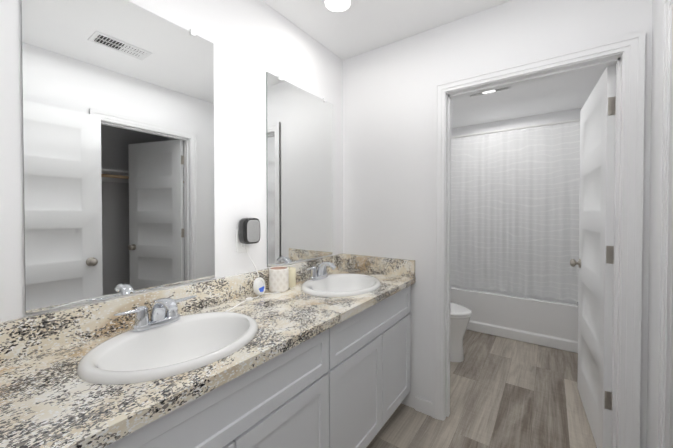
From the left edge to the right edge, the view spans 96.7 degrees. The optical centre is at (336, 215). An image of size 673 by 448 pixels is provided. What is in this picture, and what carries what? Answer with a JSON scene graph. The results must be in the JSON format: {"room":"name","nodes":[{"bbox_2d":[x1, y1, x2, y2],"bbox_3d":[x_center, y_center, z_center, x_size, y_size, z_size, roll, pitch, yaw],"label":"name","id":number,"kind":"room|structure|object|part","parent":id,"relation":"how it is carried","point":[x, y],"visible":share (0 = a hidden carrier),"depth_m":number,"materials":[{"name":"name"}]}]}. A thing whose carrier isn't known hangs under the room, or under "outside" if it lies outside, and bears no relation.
{"room":"bathroom","nodes":[
{"label":"bathroom","id":0,"kind":"room"},
{"bbox_2d":[0,0,342,321],"bbox_3d":[-0.108,0.044,2.178,0.120,2.460,5.700,1,1,36],"label":"wall","id":1,"kind":"structure","parent":0,"point":[253,41],"depth_m":1.49,"materials":[{"name":"paint"}]},
{"bbox_2d":[21,0,214,313],"bbox_3d":[-0.756,-0.261,1.150,0.011,1.107,0.625,1,1,36],"label":"mirror","id":2,"kind":"object","parent":1,"relation":"attached to","point":[118,131],"visible":1,"depth_m":1.08,"materials":[{"name":"white mirror"}]},
{"bbox_2d":[0,253,343,360],"bbox_3d":[-0.484,0.354,1.533,0.020,0.112,1.868,1,1,36],"label":"backsplash","id":3,"kind":"structure","parent":1,"relation":"attached to","point":[19,337],"depth_m":1.02,"materials":[{"name":"stone"}]},
{"bbox_2d":[225,218,279,311],"bbox_3d":[-0.440,0.210,1.467,0.168,0.401,0.354,1,1,36],"label":"electronic device","id":4,"kind":"object","parent":1,"relation":"attached to","point":[247,231],"visible":1,"depth_m":1.51,"materials":[{"name":"white plastic"}]},
{"bbox_3d":[-0.433,0.286,1.463,0.152,0.249,0.354,1,1,36],"label":"cord","id":5,"kind":"part","parent":4,"relation":"part of","materials":[{"name":"white plastic"}]},
{"bbox_2d":[247,220,259,241],"bbox_3d":[-0.418,0.076,1.512,0.002,0.112,0.080,1,1,36],"label":"grille","id":6,"kind":"object","parent":4,"relation":"attached to","point":[253,226],"depth_m":1.51,"materials":[{"name":"grey plastic"}]},
{"bbox_2d":[266,72,332,266],"bbox_3d":[-0.207,-0.267,1.919,0.011,1.099,0.615,1,1,36],"label":"mirror","id":7,"kind":"object","parent":1,"relation":"attached to","point":[299,174],"visible":1,"depth_m":1.87,"materials":[{"name":"white mirror"}]},
{"bbox_2d":[262,0,606,127],"bbox_3d":[0.999,-1.225,1.371,3.400,0.100,5.700,1,1,36],"label":"ceiling","id":8,"kind":"structure","parent":0,"point":[359,27],"depth_m":1.96,"materials":[{"name":"paint"}]},
{"bbox_2d":[322,0,353,13],"bbox_3d":[0.006,-1.175,1.651,0.176,0.007,0.176,1,1,36],"label":"recessed light","id":9,"kind":"object","parent":8,"relation":"in","point":[337,6],"visible":1,"depth_m":1.67,"materials":[{"name":"white paint"}]},
{"bbox_2d":[468,86,510,96],"bbox_3d":[1.437,-1.188,2.829,0.360,0.012,0.135,1,1,36],"label":"recessed light","id":10,"kind":"object","parent":8,"relation":"in","point":[496,90],"visible":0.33,"depth_m":2.87,"materials":[{"name":"silver metal"}]},
{"bbox_2d":[366,329,596,447],"bbox_3d":[0.999,1.335,1.406,3.400,0.100,5.700,1,1,36],"label":"floor","id":11,"kind":"structure","parent":0,"point":[507,393],"depth_m":1.99,"materials":[{"name":"brown wood"}]},
{"bbox_2d":[108,285,410,447],"bbox_3d":[-0.267,0.867,1.386,0.547,0.835,1.866,1,1,36],"label":"bathroom vanity","id":12,"kind":"object","parent":11,"relation":"on","point":[317,355],"depth_m":1.18,"materials":[{"name":"white paint"}]},
{"bbox_2d":[0,269,415,447],"bbox_3d":[-0.257,0.430,1.372,0.576,0.036,1.868,1,1,36],"label":"countertop","id":13,"kind":"structure","parent":12,"relation":"on","point":[43,404],"depth_m":0.75,"materials":[{"name":"stone"}]},
{"bbox_2d":[108,293,199,332],"bbox_3d":[-0.615,0.343,1.064,0.150,0.108,0.278,1,1,36],"label":"faucet","id":14,"kind":"object","parent":13,"relation":"on","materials":[{"name":"silver metal"}]},
{"bbox_2d":[52,301,287,408],"bbox_3d":[-0.514,0.476,0.994,0.430,0.160,0.530,1,1,36],"label":"sink","id":15,"kind":"object","parent":13,"relation":"in","point":[116,366],"depth_m":0.99,"materials":[{"name":"white ceramic"}]},
{"bbox_2d":[269,266,288,292],"bbox_3d":[-0.316,0.346,1.637,0.105,0.124,0.105,1,1,36],"label":"candle","id":16,"kind":"object","parent":13,"relation":"on","point":[278,278],"visible":1,"depth_m":1.59,"materials":[{"name":"ceramic"}]},
{"bbox_3d":[-0.316,0.295,1.636,0.092,0.018,0.092,1,1,36],"label":"dish","id":17,"kind":"part","parent":16,"relation":"part of","materials":[{"name":"beige"}]},
{"bbox_2d":[288,267,295,286],"bbox_3d":[-0.272,0.355,1.742,0.070,0.104,0.070,1,1,36],"label":"pillar candle","id":18,"kind":"object","parent":13,"relation":"on","point":[292,276],"visible":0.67,"depth_m":1.71,"materials":[{"name":"beige wax"}]},
{"bbox_2d":[300,261,339,280],"bbox_3d":[-0.069,0.333,1.829,0.150,0.108,0.278,1,1,36],"label":"faucet","id":19,"kind":"object","parent":13,"relation":"on","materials":[{"name":"silver metal"}]},
{"bbox_2d":[288,269,395,300],"bbox_3d":[0.032,0.466,1.759,0.430,0.160,0.530,1,1,36],"label":"sink","id":20,"kind":"object","parent":13,"relation":"in","point":[349,286],"depth_m":1.85,"materials":[{"name":"white ceramic"}]},
{"bbox_2d":[450,302,471,361],"bbox_3d":[0.869,0.869,2.807,0.742,0.795,0.492,1,1,36],"label":"toilet","id":21,"kind":"object","parent":11,"relation":"on","point":[460,315],"visible":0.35,"depth_m":2.60,"materials":[{"name":"white ceramic"}]},
{"bbox_3d":[0.945,0.848,2.752,0.554,0.049,0.376,1,1,36],"label":"seat","id":22,"kind":"part","parent":21,"relation":"part of","materials":[{"name":"white ceramic"}]},
{"bbox_2d":[450,284,577,352],"bbox_3d":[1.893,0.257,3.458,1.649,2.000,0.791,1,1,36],"label":"bathtub","id":23,"kind":"object","parent":11,"relation":"on","point":[551,322],"visible":0.15,"depth_m":3.04,"materials":[{"name":"white ceramic"}]},
{"bbox_2d":[343,0,652,447],"bbox_3d":[0.760,0.049,1.867,1.655,2.460,0.120,1,1,36],"label":"wall","id":24,"kind":"structure","parent":0,"point":[388,101],"depth_m":1.94,"materials":[{"name":"paint"}]},
{"bbox_2d":[344,254,414,276],"bbox_3d":[0.287,0.346,2.119,0.554,0.112,0.019,1,1,36],"label":"backsplash","id":25,"kind":"structure","parent":24,"relation":"attached to","point":[402,267],"depth_m":2.09,"materials":[{"name":"stone"}]},
{"bbox_2d":[415,397,431,416],"bbox_3d":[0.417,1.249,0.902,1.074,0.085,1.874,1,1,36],"label":"baseboard","id":26,"kind":"structure","parent":24,"relation":"attached to","point":[423,406],"depth_m":1.94,"materials":[{"name":"white paint"}]},
{"bbox_2d":[432,30,645,447],"bbox_3d":[1.033,0.228,1.674,0.936,2.107,0.156,1,1,36],"label":"door frame","id":27,"kind":"structure","parent":24,"relation":"attached to","point":[625,54],"depth_m":1.43,"materials":[{"name":"white paint"}]},
{"bbox_2d":[570,64,615,447],"bbox_3d":[1.562,0.256,1.854,0.155,2.030,0.791,1,1,36],"label":"door","id":28,"kind":"structure","parent":24,"relation":"in","point":[595,263],"depth_m":1.69,"materials":[{"name":"white paint"}]},
{"bbox_3d":[1.751,0.337,2.119,0.155,0.066,0.069,1,1,36],"label":"knob","id":29,"kind":"part","parent":28,"relation":"part of","materials":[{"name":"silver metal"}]},
{"bbox_2d":[451,119,579,301],"bbox_3d":[1.733,-0.059,3.229,1.647,1.735,0.084,1,1,36],"label":"shower curtain","id":30,"kind":"object","parent":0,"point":[514,211],"visible":0.77,"depth_m":3.11,"materials":[{"name":"white fabric"}]},
{"bbox_2d":[451,108,581,139],"bbox_3d":[2.160,0.022,3.828,1.895,2.460,0.120,1,1,36],"label":"wall","id":31,"kind":"structure","parent":0,"point":[572,114],"depth_m":3.68,"materials":[{"name":"paint"}]},
{"bbox_2d":[646,0,662,447],"bbox_3d":[1.337,0.058,1.148,0.120,2.460,5.700,1,1,36],"label":"wall","id":32,"kind":"structure","parent":0,"point":[655,162],"depth_m":1.27,"materials":[{"name":"paint"}]},
{"bbox_2d":[656,0,672,447],"bbox_3d":[1.055,0.240,0.755,0.156,2.107,0.872,1,1,36],"label":"door frame","id":33,"kind":"structure","parent":32,"relation":"attached to","point":[664,439],"depth_m":1.11,"materials":[{"name":"white paint"}]}
]}

